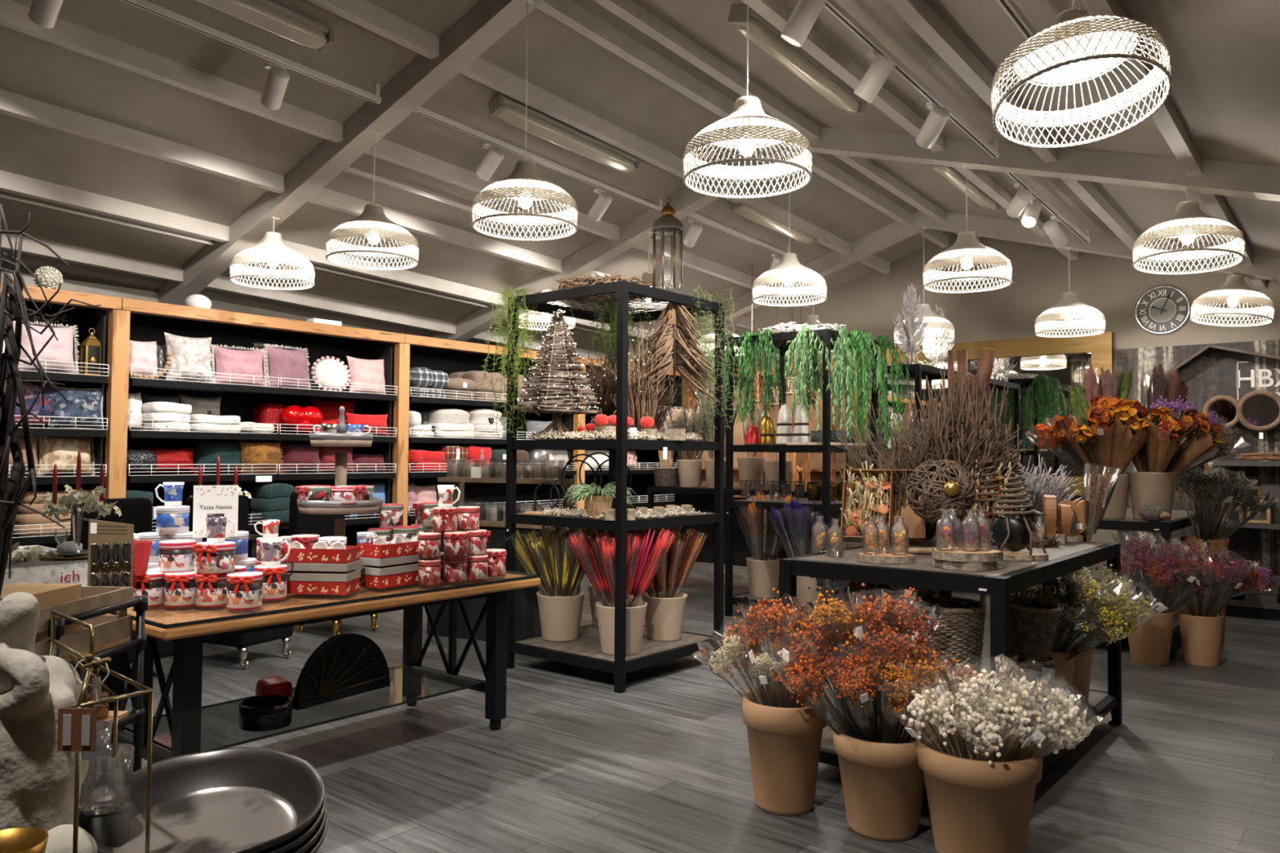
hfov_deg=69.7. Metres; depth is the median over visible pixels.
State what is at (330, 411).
cushion
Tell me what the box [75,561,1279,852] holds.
floor
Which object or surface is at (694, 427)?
bunch
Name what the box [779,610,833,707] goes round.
bouquet
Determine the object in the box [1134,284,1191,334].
wall clock
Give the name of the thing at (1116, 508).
bucket
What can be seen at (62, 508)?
posy
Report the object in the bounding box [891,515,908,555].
bottle
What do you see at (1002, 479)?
kraft box
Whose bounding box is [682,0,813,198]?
pendant lamp
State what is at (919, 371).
display rack
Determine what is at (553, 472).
glass candle
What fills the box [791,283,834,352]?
pendant lamp
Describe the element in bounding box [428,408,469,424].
throw
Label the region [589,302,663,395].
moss
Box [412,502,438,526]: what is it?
tin
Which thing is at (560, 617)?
flower pot
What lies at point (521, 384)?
throw
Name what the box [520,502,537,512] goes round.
glass candle
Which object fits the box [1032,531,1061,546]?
nest
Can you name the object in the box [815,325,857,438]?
garland
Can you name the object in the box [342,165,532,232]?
track rail
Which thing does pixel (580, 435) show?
chips
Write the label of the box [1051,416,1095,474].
bouquet
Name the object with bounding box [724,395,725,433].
bunch
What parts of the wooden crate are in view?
corner post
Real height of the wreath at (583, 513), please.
0.053 m
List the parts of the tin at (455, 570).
lid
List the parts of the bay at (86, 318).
panel, wire rail, panel, wire rail, wire rail, wire rail, panel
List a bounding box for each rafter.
[158,0,544,305]
[432,128,800,342]
[628,210,927,362]
[794,127,1279,201]
[922,212,1279,281]
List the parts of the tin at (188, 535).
lid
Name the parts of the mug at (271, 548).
handle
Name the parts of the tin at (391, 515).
lid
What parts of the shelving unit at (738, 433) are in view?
post, post, post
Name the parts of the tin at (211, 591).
lid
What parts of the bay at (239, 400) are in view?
panel, wire rail, wire rail, wire rail, wire rail, panel, wire rail, wire rail, wire rail, wire rail, panel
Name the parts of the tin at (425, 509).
lid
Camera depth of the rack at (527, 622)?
6.87 m
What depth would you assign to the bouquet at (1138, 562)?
6.22 m
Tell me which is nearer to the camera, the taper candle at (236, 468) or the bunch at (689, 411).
the taper candle at (236, 468)
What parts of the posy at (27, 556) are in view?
flower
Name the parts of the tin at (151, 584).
lid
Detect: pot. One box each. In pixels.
[82,692,109,719]
[536,590,585,641]
[587,583,607,626]
[595,600,647,655]
[642,591,687,641]
[676,459,702,487]
[704,460,725,488]
[737,457,764,489]
[742,687,826,816]
[746,556,781,598]
[763,460,791,490]
[796,575,822,606]
[832,715,933,842]
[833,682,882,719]
[915,729,1043,852]
[1050,642,1075,697]
[1055,634,1093,705]
[1126,610,1174,666]
[1177,609,1224,666]
[1180,536,1229,646]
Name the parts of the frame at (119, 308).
post, post, post, post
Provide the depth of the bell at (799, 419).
8.46 m
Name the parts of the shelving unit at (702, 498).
leg, leg, leg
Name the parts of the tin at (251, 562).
lid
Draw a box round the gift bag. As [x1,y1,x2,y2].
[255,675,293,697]
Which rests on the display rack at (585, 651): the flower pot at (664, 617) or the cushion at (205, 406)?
the flower pot at (664, 617)
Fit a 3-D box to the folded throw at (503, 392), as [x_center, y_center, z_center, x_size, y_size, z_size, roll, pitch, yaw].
[-1.432,-0.309,10.049,0.274,0.136,0.405,-1,-2,41]
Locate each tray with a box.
[78,746,324,852]
[266,796,325,852]
[292,805,326,852]
[308,814,328,852]
[733,495,794,499]
[786,442,810,444]
[810,442,865,445]
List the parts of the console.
pipe post, pipe rail, pipe rail, pipe rail, pipe post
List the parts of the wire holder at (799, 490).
glass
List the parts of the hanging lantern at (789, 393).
glass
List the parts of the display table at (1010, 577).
leg, rail, rail, rail, rail, leg, leg, rail, rail, rail, leg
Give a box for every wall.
[0,271,388,332]
[671,233,1279,591]
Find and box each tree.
[511,309,602,439]
[629,302,720,403]
[892,282,931,364]
[922,304,954,368]
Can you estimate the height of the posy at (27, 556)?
0.149 m
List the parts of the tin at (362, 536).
lid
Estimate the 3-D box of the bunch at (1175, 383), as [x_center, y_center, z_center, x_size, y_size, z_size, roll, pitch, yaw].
[4.098,-0.028,7.222,0.152,0.931,0.913,-1,-2,42]
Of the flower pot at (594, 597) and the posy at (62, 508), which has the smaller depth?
the posy at (62, 508)
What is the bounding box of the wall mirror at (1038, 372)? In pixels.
[849,331,1114,495]
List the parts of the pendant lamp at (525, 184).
cord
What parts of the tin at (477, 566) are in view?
lid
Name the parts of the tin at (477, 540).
lid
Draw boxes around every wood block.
[78,800,129,848]
[90,785,107,797]
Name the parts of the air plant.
kraft pot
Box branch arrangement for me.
[0,204,101,597]
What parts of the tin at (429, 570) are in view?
lid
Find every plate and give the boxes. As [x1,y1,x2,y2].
[38,553,88,559]
[45,549,88,555]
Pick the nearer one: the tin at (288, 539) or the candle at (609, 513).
the tin at (288, 539)
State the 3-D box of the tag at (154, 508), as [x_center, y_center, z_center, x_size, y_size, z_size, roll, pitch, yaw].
[-2.134,0.379,4.058,0.025,0.050,0.002,1,-2,-27]
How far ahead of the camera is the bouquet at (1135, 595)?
4.39 m
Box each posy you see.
[7,542,59,563]
[35,491,71,518]
[57,484,105,506]
[80,485,121,517]
[238,486,251,498]
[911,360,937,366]
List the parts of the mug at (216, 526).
handle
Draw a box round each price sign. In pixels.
[192,484,238,537]
[471,466,480,478]
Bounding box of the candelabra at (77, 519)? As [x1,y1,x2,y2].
[48,502,100,559]
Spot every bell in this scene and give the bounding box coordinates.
[743,422,762,444]
[759,413,775,435]
[760,435,775,444]
[774,435,792,444]
[775,425,792,435]
[776,402,791,425]
[792,425,810,435]
[792,435,810,442]
[793,403,808,425]
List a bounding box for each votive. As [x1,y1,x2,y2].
[806,481,821,500]
[820,482,836,501]
[836,482,843,500]
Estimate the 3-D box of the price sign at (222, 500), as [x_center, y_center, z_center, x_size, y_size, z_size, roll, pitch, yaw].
[-1.783,0.356,3.864,0.172,0.217,0.007,1,-2,-25]
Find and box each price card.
[255,475,271,481]
[630,427,636,439]
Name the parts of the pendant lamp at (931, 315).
cord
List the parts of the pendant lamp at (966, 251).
cord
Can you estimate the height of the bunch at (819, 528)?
0.530 m
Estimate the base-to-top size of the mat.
0.074 m
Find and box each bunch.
[503,529,548,595]
[520,528,550,595]
[524,533,552,596]
[528,537,555,596]
[541,527,558,596]
[542,525,558,596]
[549,532,564,596]
[558,526,573,596]
[560,531,577,596]
[564,531,587,596]
[565,528,593,595]
[565,531,590,596]
[566,533,606,606]
[567,529,612,607]
[568,527,581,537]
[570,535,592,595]
[582,533,613,607]
[587,533,614,607]
[593,531,614,607]
[599,529,608,539]
[600,537,615,603]
[608,530,615,548]
[626,529,639,540]
[626,532,653,597]
[626,533,642,607]
[627,528,655,607]
[628,534,639,548]
[629,537,657,607]
[631,528,676,607]
[631,538,657,597]
[632,529,642,546]
[635,528,659,597]
[648,528,662,598]
[650,533,667,546]
[651,527,666,592]
[653,534,668,598]
[657,450,674,467]
[661,411,684,459]
[665,526,680,598]
[666,533,683,593]
[666,535,686,598]
[667,406,688,459]
[670,532,692,598]
[671,408,688,459]
[671,528,701,597]
[672,530,707,598]
[685,411,693,459]
[686,408,698,459]
[691,405,710,459]
[693,391,713,460]
[694,430,712,460]
[698,384,714,460]
[724,386,743,457]
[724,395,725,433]
[724,395,725,439]
[733,507,759,559]
[739,499,764,560]
[741,404,764,457]
[746,491,770,560]
[746,508,764,559]
[754,498,775,560]
[761,493,785,560]
[766,492,799,560]
[766,505,799,557]
[769,498,794,560]
[783,500,814,556]
[789,500,803,555]
[793,528,803,552]
[801,531,814,555]
[804,511,832,555]
[808,511,835,554]
[810,500,841,554]
[1068,382,1089,426]
[1082,364,1102,408]
[1083,462,1121,541]
[1093,366,1123,397]
[1114,367,1133,399]
[1142,363,1172,418]
[1164,368,1180,405]
[1169,377,1188,404]
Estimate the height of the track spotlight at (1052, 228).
0.244 m
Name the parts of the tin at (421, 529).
lid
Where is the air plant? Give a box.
[560,482,636,518]
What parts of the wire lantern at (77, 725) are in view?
handle, roof frame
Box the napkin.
[56,541,82,553]
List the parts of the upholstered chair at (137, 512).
backrest, seat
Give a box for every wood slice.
[857,551,915,564]
[901,547,932,554]
[932,547,1003,561]
[932,558,996,571]
[1066,534,1084,542]
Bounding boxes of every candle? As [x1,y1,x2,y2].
[52,462,57,505]
[75,449,81,491]
[98,462,104,502]
[198,465,201,485]
[216,456,219,485]
[234,464,237,484]
[446,459,462,477]
[453,500,471,519]
[462,459,479,477]
[469,501,487,520]
[479,459,495,478]
[485,502,503,521]
[495,459,506,478]
[502,502,521,521]
[516,459,529,478]
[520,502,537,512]
[529,460,546,479]
[537,503,556,511]
[546,460,564,479]
[604,508,615,520]
[626,508,635,519]
[635,506,647,518]
[653,506,664,517]
[665,505,676,515]
[680,504,691,515]
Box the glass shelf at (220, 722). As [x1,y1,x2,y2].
[125,665,481,751]
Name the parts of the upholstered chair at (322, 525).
leg, backrest, leg, leg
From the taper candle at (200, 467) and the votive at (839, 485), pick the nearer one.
the taper candle at (200, 467)
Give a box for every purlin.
[0,0,811,308]
[0,88,760,330]
[0,169,707,353]
[0,193,686,353]
[0,233,640,364]
[306,0,889,273]
[537,0,949,248]
[593,0,980,242]
[741,0,1078,260]
[884,0,1163,272]
[1081,0,1266,289]
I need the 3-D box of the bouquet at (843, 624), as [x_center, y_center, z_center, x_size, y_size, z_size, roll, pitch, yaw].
[0.751,0.932,3.588,0.265,0.602,0.251,1,-2,-8]
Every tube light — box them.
[195,0,334,53]
[488,93,640,175]
[727,3,866,114]
[728,200,818,245]
[929,164,1001,211]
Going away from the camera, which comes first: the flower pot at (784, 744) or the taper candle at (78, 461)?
the flower pot at (784, 744)
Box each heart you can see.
[1042,494,1056,535]
[1056,503,1071,537]
[1057,499,1094,534]
[1072,499,1104,538]
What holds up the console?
on the floor
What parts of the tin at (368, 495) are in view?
lid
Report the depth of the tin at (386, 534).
4.41 m
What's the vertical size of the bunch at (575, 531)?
0.472 m
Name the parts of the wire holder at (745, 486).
glass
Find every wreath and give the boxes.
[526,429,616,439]
[537,506,604,518]
[555,272,649,305]
[614,429,702,440]
[635,505,705,518]
[757,320,846,339]
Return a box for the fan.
[292,632,390,710]
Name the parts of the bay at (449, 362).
panel, wire rail, wire rail, wire rail, panel, panel, wire rail, wire rail, wire rail, wire rail, panel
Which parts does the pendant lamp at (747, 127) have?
cord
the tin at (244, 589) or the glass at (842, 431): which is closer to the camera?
the tin at (244, 589)
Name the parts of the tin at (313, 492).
lid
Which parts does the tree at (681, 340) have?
stem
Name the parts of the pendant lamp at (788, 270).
cord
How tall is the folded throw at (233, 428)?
0.157 m
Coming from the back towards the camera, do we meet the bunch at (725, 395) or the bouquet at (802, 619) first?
the bunch at (725, 395)
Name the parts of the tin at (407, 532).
lid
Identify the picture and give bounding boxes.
[207,513,224,517]
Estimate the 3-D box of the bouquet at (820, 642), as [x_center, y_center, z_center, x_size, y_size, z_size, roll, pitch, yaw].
[0.674,0.978,3.535,0.341,0.509,0.224,1,-2,-16]
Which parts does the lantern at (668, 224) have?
glass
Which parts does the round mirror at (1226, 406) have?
glass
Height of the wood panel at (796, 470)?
2.308 m
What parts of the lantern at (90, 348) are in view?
corner post, corner post, glass, corner post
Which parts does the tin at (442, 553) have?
lid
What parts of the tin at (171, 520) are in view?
lid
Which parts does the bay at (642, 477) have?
panel, wire rail, panel, wire rail, wire rail, panel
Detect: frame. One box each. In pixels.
[0,282,687,539]
[1262,484,1279,523]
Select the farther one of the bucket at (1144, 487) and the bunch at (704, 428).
the bunch at (704, 428)
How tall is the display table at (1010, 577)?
0.949 m
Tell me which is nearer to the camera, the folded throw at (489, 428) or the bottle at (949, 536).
the bottle at (949, 536)
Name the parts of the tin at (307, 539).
lid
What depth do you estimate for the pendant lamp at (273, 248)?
6.93 m
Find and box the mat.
[1234,452,1279,460]
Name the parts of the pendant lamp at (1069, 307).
cord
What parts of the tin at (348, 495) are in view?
lid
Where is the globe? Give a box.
[184,294,211,308]
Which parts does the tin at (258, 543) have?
lid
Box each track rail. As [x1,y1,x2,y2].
[121,0,381,103]
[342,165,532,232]
[413,105,662,213]
[688,213,790,255]
[823,0,999,158]
[995,0,1069,84]
[1005,172,1089,243]
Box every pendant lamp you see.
[229,216,315,290]
[325,129,419,270]
[471,0,577,240]
[518,288,575,330]
[616,231,668,315]
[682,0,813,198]
[696,322,743,356]
[751,150,826,306]
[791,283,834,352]
[893,226,954,344]
[922,164,1012,293]
[989,0,1173,148]
[1034,247,1105,337]
[1132,186,1245,275]
[1190,271,1275,326]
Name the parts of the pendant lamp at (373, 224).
cord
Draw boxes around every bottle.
[811,515,827,552]
[826,519,843,556]
[862,516,879,555]
[873,515,889,553]
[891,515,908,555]
[936,509,955,551]
[942,508,961,549]
[960,510,980,551]
[972,509,991,551]
[1032,515,1046,539]
[1069,505,1076,535]
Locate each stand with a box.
[297,406,382,537]
[523,452,631,515]
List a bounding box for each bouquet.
[692,621,764,705]
[711,609,771,706]
[737,587,801,707]
[741,642,786,707]
[757,649,795,707]
[769,640,857,738]
[772,617,862,740]
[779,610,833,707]
[787,598,840,707]
[802,586,873,741]
[807,550,862,660]
[808,604,843,684]
[824,643,880,742]
[825,647,879,742]
[832,579,883,662]
[835,596,863,672]
[847,582,918,743]
[850,615,913,743]
[857,582,903,662]
[872,655,919,743]
[874,586,944,740]
[886,669,959,756]
[887,625,942,743]
[896,646,961,755]
[899,651,960,743]
[908,657,983,742]
[911,662,978,742]
[921,674,987,759]
[937,653,1013,756]
[943,665,1025,760]
[952,697,1019,764]
[970,673,1051,761]
[994,653,1072,761]
[1007,677,1095,761]
[1009,655,1085,758]
[1010,666,1111,760]
[1017,577,1067,622]
[1025,415,1084,475]
[1033,573,1094,652]
[1040,576,1098,652]
[1045,414,1084,471]
[1049,414,1079,463]
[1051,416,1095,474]
[1052,570,1116,651]
[1054,566,1122,652]
[1059,587,1138,660]
[1067,564,1143,648]
[1070,577,1153,657]
[1071,424,1102,474]
[1075,569,1111,616]
[1081,568,1147,641]
[1084,395,1109,422]
[1085,571,1168,639]
[1086,564,1135,591]
[1087,396,1121,419]
[1087,406,1115,474]
[1098,540,1132,591]
[1101,554,1143,612]
[1106,406,1137,474]
[1111,397,1147,472]
[1111,531,1156,607]
[1114,399,1148,472]
[1115,416,1149,474]
[1120,547,1161,612]
[1139,552,1181,602]
[1140,406,1173,472]
[1146,533,1191,597]
[1146,544,1190,604]
[1149,395,1181,425]
[1155,418,1186,472]
[1160,542,1213,613]
[1161,542,1216,613]
[1163,551,1229,613]
[1164,395,1199,472]
[1164,408,1210,472]
[1164,410,1225,471]
[1165,422,1226,474]
[1168,535,1209,616]
[1168,549,1204,616]
[1174,462,1213,539]
[1175,415,1251,477]
[1181,470,1229,539]
[1191,553,1231,617]
[1199,466,1245,539]
[1204,551,1253,617]
[1207,466,1257,539]
[1209,546,1260,617]
[1214,560,1275,602]
[1215,478,1279,539]
[1217,564,1271,600]
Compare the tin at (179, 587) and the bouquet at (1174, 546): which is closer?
the tin at (179, 587)
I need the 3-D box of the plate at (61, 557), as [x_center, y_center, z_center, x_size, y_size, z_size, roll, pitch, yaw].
[-3.328,0.759,5.365,0.320,0.018,0.320,-1,-2,39]
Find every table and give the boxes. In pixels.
[76,657,92,693]
[98,568,540,763]
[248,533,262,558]
[779,534,1122,787]
[1014,508,1212,660]
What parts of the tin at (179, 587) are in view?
lid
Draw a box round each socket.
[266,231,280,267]
[365,203,382,244]
[515,160,535,208]
[736,96,759,156]
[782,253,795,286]
[958,231,974,269]
[1055,7,1088,79]
[1062,292,1075,320]
[1177,200,1197,244]
[1226,275,1243,306]
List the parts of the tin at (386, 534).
lid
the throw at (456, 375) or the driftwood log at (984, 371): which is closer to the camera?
the driftwood log at (984, 371)
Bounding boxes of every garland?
[703,333,745,418]
[713,328,783,418]
[724,330,790,426]
[783,324,830,420]
[796,346,820,411]
[802,340,841,396]
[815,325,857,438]
[831,328,886,445]
[851,332,888,413]
[857,334,912,460]
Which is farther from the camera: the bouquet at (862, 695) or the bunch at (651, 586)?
the bunch at (651, 586)
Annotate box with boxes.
[0,582,81,643]
[87,519,133,586]
[280,545,360,572]
[286,569,360,595]
[355,561,418,588]
[357,539,418,566]
[840,460,893,543]
[874,469,925,542]
[960,458,1013,538]
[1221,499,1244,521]
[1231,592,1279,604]
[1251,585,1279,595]
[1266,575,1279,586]
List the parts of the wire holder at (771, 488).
glass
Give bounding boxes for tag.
[153,506,156,518]
[662,447,666,459]
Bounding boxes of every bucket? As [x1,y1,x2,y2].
[591,416,616,426]
[1082,473,1129,519]
[1126,471,1176,520]
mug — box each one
[155,482,184,506]
[205,516,235,543]
[253,520,279,537]
[259,537,290,566]
[312,423,339,433]
[345,424,371,433]
[413,502,418,524]
[437,484,460,507]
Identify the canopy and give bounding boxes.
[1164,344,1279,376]
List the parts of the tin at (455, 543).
lid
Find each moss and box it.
[475,283,546,439]
[568,297,653,361]
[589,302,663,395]
[666,284,741,441]
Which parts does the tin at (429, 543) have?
lid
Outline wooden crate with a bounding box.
[34,586,133,658]
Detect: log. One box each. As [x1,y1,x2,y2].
[595,426,616,439]
[640,428,657,439]
[657,428,685,440]
[960,347,995,454]
[1046,533,1066,544]
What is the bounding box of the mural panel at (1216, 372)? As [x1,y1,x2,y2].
[1115,339,1279,600]
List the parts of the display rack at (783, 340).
post, rail, rail, rail, rail, rail, rail, post, rail, post, rail, rail, rail, rail, post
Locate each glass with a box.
[54,529,67,544]
[810,431,817,442]
[816,430,822,442]
[830,430,834,442]
[834,430,841,442]
[841,431,848,443]
[848,431,855,443]
[866,352,1091,476]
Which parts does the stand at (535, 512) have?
plate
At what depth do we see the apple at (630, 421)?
5.76 m
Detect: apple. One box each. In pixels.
[576,422,585,431]
[585,418,595,432]
[594,408,608,426]
[607,410,616,425]
[627,417,633,427]
[640,410,653,428]
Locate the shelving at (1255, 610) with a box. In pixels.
[1191,460,1279,621]
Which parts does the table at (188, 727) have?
leg, rail, post, leg, rail, leg, rail, post, leg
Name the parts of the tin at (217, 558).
lid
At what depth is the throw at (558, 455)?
10.63 m
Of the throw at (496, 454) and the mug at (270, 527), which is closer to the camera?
the mug at (270, 527)
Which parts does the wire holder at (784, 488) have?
glass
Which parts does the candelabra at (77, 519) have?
arm, stem, arm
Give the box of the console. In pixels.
[47,595,147,772]
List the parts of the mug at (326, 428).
handle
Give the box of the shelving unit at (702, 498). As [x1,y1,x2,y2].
[647,485,841,566]
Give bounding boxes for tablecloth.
[3,545,88,586]
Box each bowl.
[0,826,48,852]
[239,694,293,731]
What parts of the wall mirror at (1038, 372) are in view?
frame, frame, frame, frame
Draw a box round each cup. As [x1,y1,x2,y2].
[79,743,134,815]
[95,720,111,759]
[287,541,305,548]
[311,541,330,549]
[329,542,346,549]
[373,537,391,545]
[390,536,405,543]
[407,534,418,542]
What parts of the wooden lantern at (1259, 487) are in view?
post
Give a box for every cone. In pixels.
[133,540,152,575]
[969,455,1004,543]
[991,471,1046,555]
[1011,454,1032,526]
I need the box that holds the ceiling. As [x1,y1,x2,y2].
[0,0,1279,363]
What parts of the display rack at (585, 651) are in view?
post, rail, rail, rail, rail, rail, rail, rail, post, post, rail, rail, rail, rail, rail, rail, rail, post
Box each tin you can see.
[132,570,164,607]
[133,532,168,563]
[146,562,159,570]
[147,567,159,570]
[155,505,190,534]
[159,539,195,573]
[164,570,195,607]
[168,531,202,561]
[192,541,235,575]
[195,573,227,607]
[225,530,248,561]
[226,571,262,609]
[234,565,246,572]
[235,557,256,571]
[253,564,288,600]
[256,537,284,560]
[256,560,261,565]
[280,536,291,546]
[291,533,319,548]
[294,484,330,501]
[317,536,346,546]
[331,485,366,504]
[356,531,377,546]
[358,484,373,500]
[367,527,392,540]
[379,503,404,528]
[392,525,417,542]
[410,524,433,534]
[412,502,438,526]
[417,558,440,586]
[418,532,440,559]
[433,506,457,532]
[439,551,444,580]
[443,556,467,582]
[444,531,469,558]
[457,506,479,530]
[463,528,490,555]
[466,554,488,582]
[486,548,506,577]
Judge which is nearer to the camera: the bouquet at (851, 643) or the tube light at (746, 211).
the bouquet at (851, 643)
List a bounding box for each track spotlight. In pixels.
[27,0,62,28]
[260,62,289,110]
[475,142,503,181]
[587,188,612,221]
[683,218,702,247]
[770,253,782,279]
[781,0,826,47]
[853,48,896,102]
[915,101,950,148]
[1006,182,1032,217]
[1021,195,1041,228]
[1042,215,1068,248]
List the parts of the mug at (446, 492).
handle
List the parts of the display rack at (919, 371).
post, rail, rail, post, post, rail, rail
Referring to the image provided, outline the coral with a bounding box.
[1000,453,1084,527]
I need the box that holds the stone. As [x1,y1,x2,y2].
[44,823,97,852]
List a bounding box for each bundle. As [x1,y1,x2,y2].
[575,347,640,416]
[605,317,671,439]
[609,364,676,428]
[832,386,1012,540]
[871,449,915,521]
[902,359,1024,539]
[908,390,946,531]
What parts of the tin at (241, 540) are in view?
lid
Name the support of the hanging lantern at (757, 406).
hanging from the ceiling
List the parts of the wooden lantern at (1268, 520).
post, post, post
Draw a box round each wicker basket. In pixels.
[653,466,678,486]
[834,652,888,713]
[903,586,986,673]
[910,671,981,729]
[1009,594,1061,661]
[1009,656,1055,742]
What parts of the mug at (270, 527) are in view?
handle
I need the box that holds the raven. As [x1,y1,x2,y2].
[980,507,1047,551]
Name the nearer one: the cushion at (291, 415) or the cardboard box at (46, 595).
the cardboard box at (46, 595)
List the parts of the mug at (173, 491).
handle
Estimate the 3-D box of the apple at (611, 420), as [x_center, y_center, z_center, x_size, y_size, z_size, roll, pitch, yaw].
[-0.165,-0.056,5.767,0.080,0.101,0.079,0,-2,16]
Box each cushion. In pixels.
[0,302,76,373]
[2,340,4,353]
[5,379,61,429]
[8,435,39,476]
[13,320,79,374]
[36,435,95,476]
[48,386,103,430]
[127,391,142,430]
[128,340,171,379]
[139,447,196,475]
[140,392,179,403]
[156,344,167,380]
[164,332,213,383]
[179,394,221,415]
[193,439,244,474]
[193,455,210,474]
[210,344,267,386]
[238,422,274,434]
[238,440,284,474]
[253,342,282,386]
[263,343,311,389]
[280,404,323,435]
[280,442,319,473]
[311,355,351,391]
[311,398,355,433]
[318,446,354,473]
[345,413,388,435]
[346,355,386,395]
[347,482,385,517]
[351,453,386,472]
[407,482,417,513]
[413,484,436,514]
[498,416,517,438]
[524,419,552,439]
[546,449,554,460]
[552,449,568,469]
[584,449,608,470]
[626,450,637,469]
[657,406,674,428]
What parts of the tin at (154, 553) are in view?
lid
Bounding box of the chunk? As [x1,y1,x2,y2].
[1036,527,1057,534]
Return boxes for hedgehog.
[1137,502,1171,521]
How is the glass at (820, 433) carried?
on the wooden tray at (788, 443)
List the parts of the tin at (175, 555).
lid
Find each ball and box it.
[32,266,63,288]
[906,449,976,548]
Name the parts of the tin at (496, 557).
lid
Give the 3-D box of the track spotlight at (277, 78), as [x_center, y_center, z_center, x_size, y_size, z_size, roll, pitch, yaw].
[-2.151,-2.005,5.419,0.124,0.244,0.240,2,-2,-43]
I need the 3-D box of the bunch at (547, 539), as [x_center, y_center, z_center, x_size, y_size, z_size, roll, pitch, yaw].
[-0.601,0.913,6.147,0.114,0.524,0.106,0,-2,10]
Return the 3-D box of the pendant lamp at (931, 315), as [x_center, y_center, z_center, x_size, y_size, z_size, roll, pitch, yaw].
[2.942,-1.479,9.532,0.607,1.197,0.607,1,-2,-23]
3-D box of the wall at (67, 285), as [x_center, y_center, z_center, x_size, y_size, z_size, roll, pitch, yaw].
[-4.315,0.218,7.998,0.100,2.800,13.350,-1,-2,39]
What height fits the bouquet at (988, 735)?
0.331 m
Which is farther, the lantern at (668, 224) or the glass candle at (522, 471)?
the glass candle at (522, 471)
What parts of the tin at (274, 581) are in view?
lid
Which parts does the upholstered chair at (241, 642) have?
backrest, leg, seat, leg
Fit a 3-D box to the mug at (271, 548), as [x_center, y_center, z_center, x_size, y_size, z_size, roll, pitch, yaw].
[-1.545,0.529,3.877,0.113,0.112,0.093,2,-2,-40]
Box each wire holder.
[740,480,752,496]
[753,480,765,496]
[766,480,778,497]
[780,480,791,497]
[792,481,805,497]
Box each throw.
[12,488,93,537]
[125,489,153,526]
[126,449,156,475]
[141,401,191,431]
[188,413,241,433]
[249,482,293,524]
[252,402,288,434]
[408,388,447,398]
[408,410,421,426]
[408,424,435,437]
[408,448,422,465]
[408,449,446,472]
[409,367,433,388]
[418,411,429,424]
[425,370,448,389]
[426,422,474,438]
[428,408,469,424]
[431,444,467,471]
[440,377,475,391]
[444,391,475,399]
[448,372,467,392]
[458,445,491,465]
[462,370,491,392]
[465,408,502,425]
[470,424,502,439]
[472,391,502,402]
[488,372,504,393]
[489,448,506,462]
[501,391,527,401]
[502,374,526,393]
[503,377,506,393]
[505,449,528,462]
[521,448,549,465]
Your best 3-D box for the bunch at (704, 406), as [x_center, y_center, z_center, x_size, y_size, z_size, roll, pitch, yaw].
[0.716,-0.027,9.801,0.180,0.877,0.208,0,-2,11]
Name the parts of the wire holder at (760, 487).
glass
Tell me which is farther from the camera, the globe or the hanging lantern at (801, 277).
the hanging lantern at (801, 277)
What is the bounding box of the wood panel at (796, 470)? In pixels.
[789,380,812,489]
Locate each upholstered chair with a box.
[70,497,173,663]
[184,494,293,669]
[288,489,378,635]
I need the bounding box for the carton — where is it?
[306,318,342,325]
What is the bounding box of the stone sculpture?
[0,591,81,831]
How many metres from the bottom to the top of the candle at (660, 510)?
0.066 m
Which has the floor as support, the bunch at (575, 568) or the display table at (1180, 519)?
the display table at (1180, 519)
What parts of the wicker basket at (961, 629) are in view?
handle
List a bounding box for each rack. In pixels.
[426,476,580,641]
[505,280,724,693]
[724,328,879,616]
[880,363,957,598]
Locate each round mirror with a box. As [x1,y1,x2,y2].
[1202,395,1243,429]
[1235,390,1279,439]
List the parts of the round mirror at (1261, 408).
glass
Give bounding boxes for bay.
[0,297,109,548]
[102,309,397,557]
[390,343,576,525]
[570,365,682,538]
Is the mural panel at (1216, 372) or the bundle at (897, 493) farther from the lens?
the mural panel at (1216, 372)
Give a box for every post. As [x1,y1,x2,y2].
[947,350,954,413]
[956,349,967,416]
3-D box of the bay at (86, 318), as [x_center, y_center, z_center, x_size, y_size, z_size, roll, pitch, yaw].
[-4.902,0.286,6.028,0.617,2.535,2.380,-1,-2,39]
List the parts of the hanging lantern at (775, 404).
glass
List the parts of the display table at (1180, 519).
leg, rail, leg, rail, rail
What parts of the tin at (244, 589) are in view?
lid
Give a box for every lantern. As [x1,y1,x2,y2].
[48,609,153,852]
[79,328,100,376]
[650,195,684,302]
[745,265,759,417]
[768,282,778,406]
[786,297,797,395]
[793,277,808,418]
[1243,476,1262,519]
[1246,496,1271,523]
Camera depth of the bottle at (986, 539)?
3.76 m
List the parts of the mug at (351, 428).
handle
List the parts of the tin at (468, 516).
lid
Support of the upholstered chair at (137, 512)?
on the floor
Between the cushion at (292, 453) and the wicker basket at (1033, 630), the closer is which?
the wicker basket at (1033, 630)
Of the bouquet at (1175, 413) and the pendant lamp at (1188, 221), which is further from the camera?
the bouquet at (1175, 413)
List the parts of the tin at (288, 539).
lid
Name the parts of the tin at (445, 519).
lid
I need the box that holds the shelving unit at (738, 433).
[687,362,846,563]

